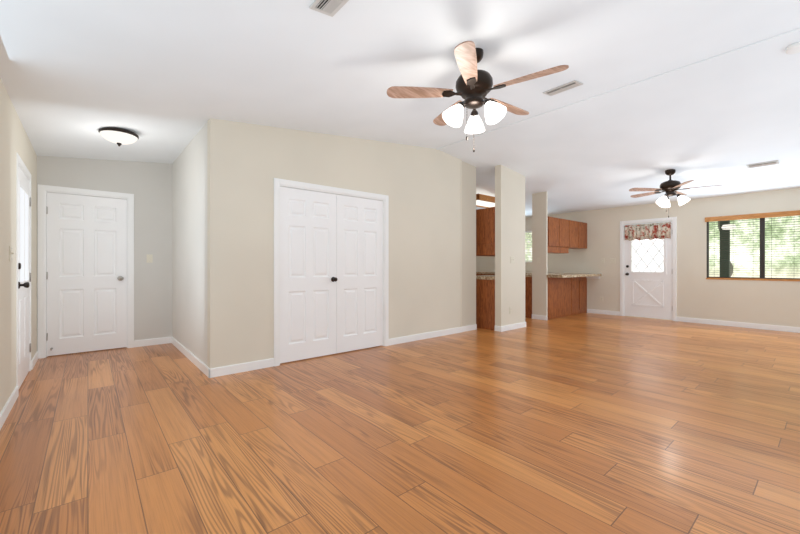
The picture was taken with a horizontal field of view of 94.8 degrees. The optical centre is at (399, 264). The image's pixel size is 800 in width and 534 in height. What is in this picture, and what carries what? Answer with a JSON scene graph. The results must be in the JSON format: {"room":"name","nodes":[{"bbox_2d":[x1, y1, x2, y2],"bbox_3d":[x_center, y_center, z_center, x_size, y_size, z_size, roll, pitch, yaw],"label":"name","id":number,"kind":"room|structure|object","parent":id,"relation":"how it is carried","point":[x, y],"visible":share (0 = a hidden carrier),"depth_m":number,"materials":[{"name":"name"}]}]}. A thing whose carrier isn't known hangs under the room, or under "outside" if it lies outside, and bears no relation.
{"room":"empty living room","nodes":[
{"label":"empty living room","id":0,"kind":"room"},
{"bbox_2d":[0,78,36,411],"bbox_3d":[-2.276,-0.120,1.872,0.110,2.500,9.220,0,0,-40],"label":"wall","id":1,"kind":"structure","parent":0,"point":[14,138],"depth_m":2.93,"materials":[{"name":"beige paint"}]},
{"bbox_2d":[0,385,18,429],"bbox_3d":[-1.320,1.085,0.839,0.013,0.091,6.128,0,0,-40],"label":"baseboard","id":2,"kind":"structure","parent":1,"relation":"attached to","point":[12,399],"depth_m":2.80,"materials":[{"name":"white wood"}]},
{"bbox_2d":[9,246,13,260],"bbox_3d":[-3.081,-0.090,2.921,0.018,0.115,0.116,0,0,-40],"label":"light switch","id":3,"kind":"object","parent":1,"relation":"attached to","point":[11,253],"visible":1,"depth_m":2.90,"materials":[{"name":"white plastic"}]},
{"bbox_2d":[16,152,30,385],"bbox_3d":[-3.684,0.079,3.536,0.115,2.102,1.044,0,0,-40],"label":"door frame","id":4,"kind":"structure","parent":1,"relation":"attached to","point":[22,166],"depth_m":3.19,"materials":[{"name":"white wood"}]},
{"bbox_2d":[18,165,30,387],"bbox_3d":[-3.638,0.113,3.582,0.110,2.010,0.899,0,0,-40],"label":"entry door","id":5,"kind":"structure","parent":1,"relation":"in","point":[24,275],"depth_m":3.55,"materials":[{"name":"white wood"}]},
{"bbox_2d":[31,351,37,369],"bbox_3d":[-4.177,1.085,4.208,0.013,0.091,0.618,0,0,-40],"label":"baseboard","id":6,"kind":"structure","parent":1,"relation":"attached to","point":[35,358],"depth_m":4.13,"materials":[{"name":"white wood"}]},
{"bbox_2d":[37,156,171,350],"bbox_3d":[-3.839,-0.178,4.972,1.515,2.615,0.110,0,0,-40],"label":"wall","id":7,"kind":"structure","parent":0,"point":[148,185],"depth_m":5.13,"materials":[{"name":"grey paint"}]},
{"bbox_2d":[38,184,133,358],"bbox_3d":[-4.041,0.079,4.780,0.944,2.102,0.121,0,0,-40],"label":"door frame","id":8,"kind":"structure","parent":7,"relation":"attached to","point":[43,190],"depth_m":4.52,"materials":[{"name":"white wood"}]},
{"bbox_2d":[46,192,126,355],"bbox_3d":[-4.013,0.113,4.743,0.796,2.010,0.121,0,0,-40],"label":"hall door","id":9,"kind":"structure","parent":7,"relation":"in","point":[86,275],"depth_m":4.74,"materials":[{"name":"white wood"}]},
{"bbox_2d":[147,254,152,262],"bbox_3d":[-3.514,-0.090,5.163,0.070,0.115,0.018,0,0,-40],"label":"light switch","id":10,"kind":"object","parent":7,"relation":"attached to","point":[149,258],"visible":1,"depth_m":5.17,"materials":[{"name":"white plastic"}]},
{"bbox_2d":[134,337,170,346],"bbox_3d":[-3.488,1.085,5.189,0.428,0.091,0.013,0,0,-40],"label":"baseboard","id":11,"kind":"structure","parent":7,"relation":"attached to","point":[156,341],"depth_m":5.18,"materials":[{"name":"white wood"}]},
{"bbox_2d":[172,122,206,365],"bbox_3d":[-2.602,-0.178,4.599,0.110,2.615,2.060,0,0,-40],"label":"wall","id":12,"kind":"structure","parent":0,"point":[189,248],"depth_m":4.36,"materials":[{"name":"paint"}]},
{"bbox_2d":[171,337,211,377],"bbox_3d":[-2.610,1.085,4.512,0.013,0.091,2.183,0,0,-40],"label":"baseboard","id":13,"kind":"structure","parent":12,"relation":"attached to","point":[207,371],"depth_m":4.21,"materials":[{"name":"white wood"}]},
{"bbox_2d":[207,118,475,367],"bbox_3d":[-0.314,-0.350,5.113,4.265,2.960,0.115,0,0,-40],"label":"wall","id":14,"kind":"structure","parent":0,"point":[430,193],"depth_m":4.55,"materials":[{"name":"beige paint"}]},
{"bbox_2d":[212,358,273,377],"bbox_3d":[-1.653,1.085,3.900,0.643,0.091,0.013,0,0,-40],"label":"baseboard","id":15,"kind":"structure","parent":14,"relation":"attached to","point":[254,365],"depth_m":3.88,"materials":[{"name":"white wood"}]},
{"bbox_2d":[280,187,336,362],"bbox_3d":[-1.073,0.113,4.401,0.736,2.010,0.105,0,0,-40],"label":"door","id":16,"kind":"structure","parent":14,"relation":"in","point":[308,279],"depth_m":4.40,"materials":[{"name":"white wood"}]},
{"bbox_2d":[274,178,388,365],"bbox_3d":[-0.817,0.079,4.670,1.629,2.102,0.121,0,0,-40],"label":"door frame","id":17,"kind":"structure","parent":14,"relation":"attached to","point":[278,183],"depth_m":4.42,"materials":[{"name":"white wood"}]},
{"bbox_2d":[336,195,382,352],"bbox_3d":[-0.532,0.113,4.906,0.736,2.010,0.035,0,0,-40],"label":"door","id":18,"kind":"structure","parent":14,"relation":"in","point":[359,273],"depth_m":4.87,"materials":[{"name":"white wood"}]},
{"bbox_2d":[389,324,476,344],"bbox_3d":[0.588,1.085,5.810,1.988,0.091,0.028,0,0,-40],"label":"baseboard","id":19,"kind":"structure","parent":14,"relation":"attached to","point":[404,339],"depth_m":5.70,"materials":[{"name":"white wood"}]},
{"bbox_2d":[0,313,799,533],"bbox_3d":[1.396,1.190,4.987,9.740,0.120,9.220,0,0,-40],"label":"floor","id":20,"kind":"structure","parent":0,"point":[588,423],"depth_m":2.40,"materials":[{"name":"laminate"}]},
{"bbox_2d":[476,279,494,330],"bbox_3d":[1.719,0.692,6.817,0.752,0.875,0.626,0,0,-40],"label":"base cabinet","id":21,"kind":"object","parent":20,"relation":"on","point":[485,288],"depth_m":6.49,"materials":[{"name":"brown wood"}]},
{"bbox_2d":[476,275,494,278],"bbox_3d":[1.714,0.228,6.826,0.787,0.055,0.646,0,0,-40],"label":"countertop","id":22,"kind":"structure","parent":21,"relation":"on","point":[477,276],"depth_m":6.52,"materials":[{"name":"beige stone"}]},
{"bbox_2d":[500,322,525,331],"bbox_3d":[2.006,1.085,6.478,0.786,0.091,0.013,0,0,-40],"label":"baseboard","id":23,"kind":"structure","parent":20,"relation":"on","point":[518,325],"depth_m":6.44,"materials":[{"name":"white wood"}]},
{"bbox_2d":[476,272,555,274],"bbox_3d":[2.826,0.665,10.165,0.638,0.930,2.943,0,0,-40],"label":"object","id":24,"kind":"object","parent":20,"relation":"on","point":[477,273],"depth_m":10.05,"materials":[{"name":"beige stone"}]},
{"bbox_2d":[532,314,546,319],"bbox_3d":[2.892,1.085,7.636,0.013,0.091,0.333,0,0,-40],"label":"baseboard","id":25,"kind":"structure","parent":20,"relation":"on","point":[541,317],"depth_m":7.63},
{"bbox_2d":[525,275,599,319],"bbox_3d":[3.632,0.691,8.273,1.855,0.878,0.920,0,0,-40],"label":"base cabinet","id":26,"kind":"object","parent":20,"relation":"on","point":[567,294],"depth_m":7.98,"materials":[{"name":"brown wood"}]},
{"bbox_2d":[548,275,583,278],"bbox_3d":[3.826,0.228,8.009,1.895,0.055,0.326,0,0,-40],"label":"countertop","id":27,"kind":"structure","parent":26,"relation":"on","point":[549,276],"depth_m":7.55,"materials":[{"name":"beige stone"}]},
{"bbox_2d":[0,0,799,216],"bbox_3d":[1.396,-1.614,4.987,9.740,0.672,9.220,0,0,-40],"label":"ceiling","id":28,"kind":"structure","parent":0,"point":[165,81],"depth_m":3.16,"materials":[{"name":"white paint"}]},
{"bbox_2d":[98,127,138,146],"bbox_3d":[-2.946,-1.319,3.861,0.340,0.152,0.340,0,0,-40],"label":"hall light","id":29,"kind":"object","parent":28,"relation":"attached to","point":[119,137],"visible":1,"depth_m":3.77,"materials":[{"name":"white glass"}]},
{"bbox_2d":[309,0,348,16],"bbox_3d":[-0.364,-1.479,2.038,0.150,0.024,0.300,0,0,-40],"label":"ceiling vent","id":30,"kind":"object","parent":28,"relation":"in","point":[331,8],"visible":1,"depth_m":2.10,"materials":[{"name":"metal"}]},
{"bbox_2d":[387,41,568,151],"bbox_3d":[0.607,-1.258,2.822,1.232,0.776,1.270,0,0,-40],"label":"fan","id":31,"kind":"object","parent":28,"relation":"hanging from","point":[474,85],"visible":1,"depth_m":2.73,"materials":[{"name":"brown wood"}]},
{"bbox_2d":[476,194,494,207],"bbox_3d":[1.882,-1.414,8.217,1.200,0.120,0.600,0,0,-40],"label":"ceiling light","id":32,"kind":"object","parent":28,"relation":"attached to","point":[484,201],"visible":0.35,"depth_m":7.96,"materials":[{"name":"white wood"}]},
{"bbox_2d":[543,80,582,95],"bbox_3d":[1.622,-1.760,3.670,0.160,0.025,0.330,0,0,-40],"label":"ceiling vent","id":33,"kind":"object","parent":28,"relation":"in","point":[564,87],"visible":1,"depth_m":3.65,"materials":[{"name":"metal"}]},
{"bbox_2d":[436,28,799,149],"bbox_3d":[2.412,-1.823,3.650,0.044,0.013,5.648,0,0,-40],"label":"trim","id":34,"kind":"structure","parent":28,"relation":"attached to","point":[680,68],"depth_m":3.61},
{"bbox_2d":[629,169,721,217],"bbox_3d":[4.357,-1.150,5.902,1.227,0.776,1.271,0,0,-40],"label":"fan","id":35,"kind":"object","parent":28,"relation":"hanging from","point":[669,187],"visible":1,"depth_m":5.82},
{"bbox_2d":[746,160,778,167],"bbox_3d":[5.263,-1.460,5.342,0.160,0.026,0.330,0,0,-40],"label":"ceiling vent","id":36,"kind":"object","parent":28,"relation":"in","point":[763,164],"visible":1,"depth_m":5.33,"materials":[{"name":"metal"}]},
{"bbox_2d":[785,42,799,53],"bbox_3d":[3.264,-1.784,3.030,0.131,0.048,0.132,0,0,-40],"label":"smoke detector","id":37,"kind":"object","parent":28,"relation":"attached to","point":[793,48],"visible":0.98,"depth_m":3.02,"materials":[{"name":"plastic"}]},
{"bbox_2d":[476,207,494,255],"bbox_3d":[1.714,-0.585,6.813,0.765,0.830,0.626,0,0,-40],"label":"upper cabinet","id":38,"kind":"object","parent":0,"relation":"attached to","point":[485,218],"depth_m":6.47,"materials":[{"name":"brown wood"}]},
{"bbox_2d":[495,165,524,325],"bbox_3d":[1.963,-0.287,6.529,0.760,2.833,0.120,0,0,-40],"label":"pillar","id":39,"kind":"structure","parent":0,"point":[509,229],"depth_m":6.40,"materials":[{"name":"beige paint"}]},
{"bbox_2d":[532,192,547,319],"bbox_3d":[2.907,-0.186,7.658,0.040,2.632,0.320,0,0,-40],"label":"pillar","id":40,"kind":"structure","parent":0,"point":[540,251],"depth_m":7.62,"materials":[{"name":"beige paint"}]},
{"bbox_2d":[548,216,559,246],"bbox_3d":[3.108,-0.695,7.819,0.468,0.610,0.336,0,0,-40],"label":"upper cabinet","id":41,"kind":"object","parent":0,"relation":"attached to","point":[553,223],"depth_m":7.68,"materials":[{"name":"brown wood"}]},
{"bbox_2d":[560,219,571,246],"bbox_3d":[3.462,-0.695,8.118,0.459,0.610,0.336,0,0,-40],"label":"upper cabinet","id":42,"kind":"object","parent":0,"relation":"attached to","point":[565,225],"depth_m":8.02,"materials":[{"name":"brown wood"}]},
{"bbox_2d":[560,221,579,250],"bbox_3d":[3.811,-0.695,8.415,0.457,0.610,0.336,0,0,-40],"label":"upper cabinet","id":43,"kind":"object","parent":0,"relation":"attached to","point":[575,224],"depth_m":8.33,"materials":[{"name":"brown wood"}]},
{"bbox_2d":[476,188,799,326],"bbox_3d":[5.068,-0.105,8.101,0.110,2.470,9.220,0,0,-40],"label":"wall","id":44,"kind":"structure","parent":0,"point":[700,295],"depth_m":7.21,"materials":[{"name":"beige paint"}]},
{"bbox_2d":[525,231,531,261],"bbox_3d":[3.484,-0.495,9.970,0.109,0.850,1.000,0,0,-40],"label":"kitchen window","id":45,"kind":"structure","parent":44,"relation":"in","point":[528,247],"depth_m":9.95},
{"bbox_2d":[568,223,586,250],"bbox_3d":[4.164,-0.695,8.714,0.468,0.610,0.336,0,0,-40],"label":"upper cabinet","id":46,"kind":"object","parent":44,"relation":"attached to","point":[583,226],"depth_m":8.60,"materials":[{"name":"brown wood"}]},
{"bbox_2d":[587,309,619,315],"bbox_3d":[4.675,1.085,8.470,0.013,0.091,0.708,0,0,-40],"label":"baseboard","id":47,"kind":"structure","parent":44,"relation":"attached to","point":[607,312],"depth_m":8.46,"materials":[{"name":"white wood"}]},
{"bbox_2d":[624,221,671,319],"bbox_3d":[5.244,0.113,7.804,0.110,2.010,0.889,0,0,-40],"label":"patio door","id":48,"kind":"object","parent":44,"relation":"attached to","point":[647,278],"visible":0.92,"depth_m":7.80,"materials":[{"name":"white wood"}]},
{"bbox_2d":[625,222,671,240],"bbox_3d":[5.226,-0.701,7.795,0.034,0.342,0.880,0,0,-40],"label":"valance","id":49,"kind":"object","parent":48,"relation":"attached to","point":[652,231],"visible":0.9,"depth_m":7.78,"materials":[{"name":"fabric"}]},
{"bbox_2d":[620,217,676,320],"bbox_3d":[5.277,0.079,7.838,0.131,2.102,1.034,0,0,-40],"label":"door frame","id":50,"kind":"structure","parent":44,"relation":"attached to","point":[674,266],"depth_m":7.54,"materials":[{"name":"white wood"}]},
{"bbox_2d":[677,317,799,332],"bbox_3d":[6.743,1.085,6.032,0.013,0.091,3.618,0,0,-40],"label":"baseboard","id":51,"kind":"structure","parent":44,"relation":"attached to","point":[682,319],"depth_m":6.67,"materials":[{"name":"white wood"}]},
{"bbox_2d":[705,210,799,280],"bbox_3d":[6.400,-0.319,6.503,0.145,1.182,1.560,0,0,-40],"label":"window blinds","id":52,"kind":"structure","parent":44,"relation":"in","point":[762,221],"depth_m":6.51,"materials":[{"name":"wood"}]},
{"label":"outside","id":53,"kind":"structure","parent":0,"visible":0},
{"bbox_2d":[525,216,799,277],"bbox_3d":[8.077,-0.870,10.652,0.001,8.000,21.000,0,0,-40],"label":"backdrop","id":54,"kind":"structure","parent":53,"point":[792,257],"depth_m":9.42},
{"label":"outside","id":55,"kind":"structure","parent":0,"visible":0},
{"bbox_2d":[720,220,735,276],"bbox_3d":[6.008,-0.070,8.701,2.080,2.800,10.500,0,0,-40],"label":"porch","id":56,"kind":"object","parent":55,"point":[724,255],"visible":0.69,"depth_m":8.29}
]}

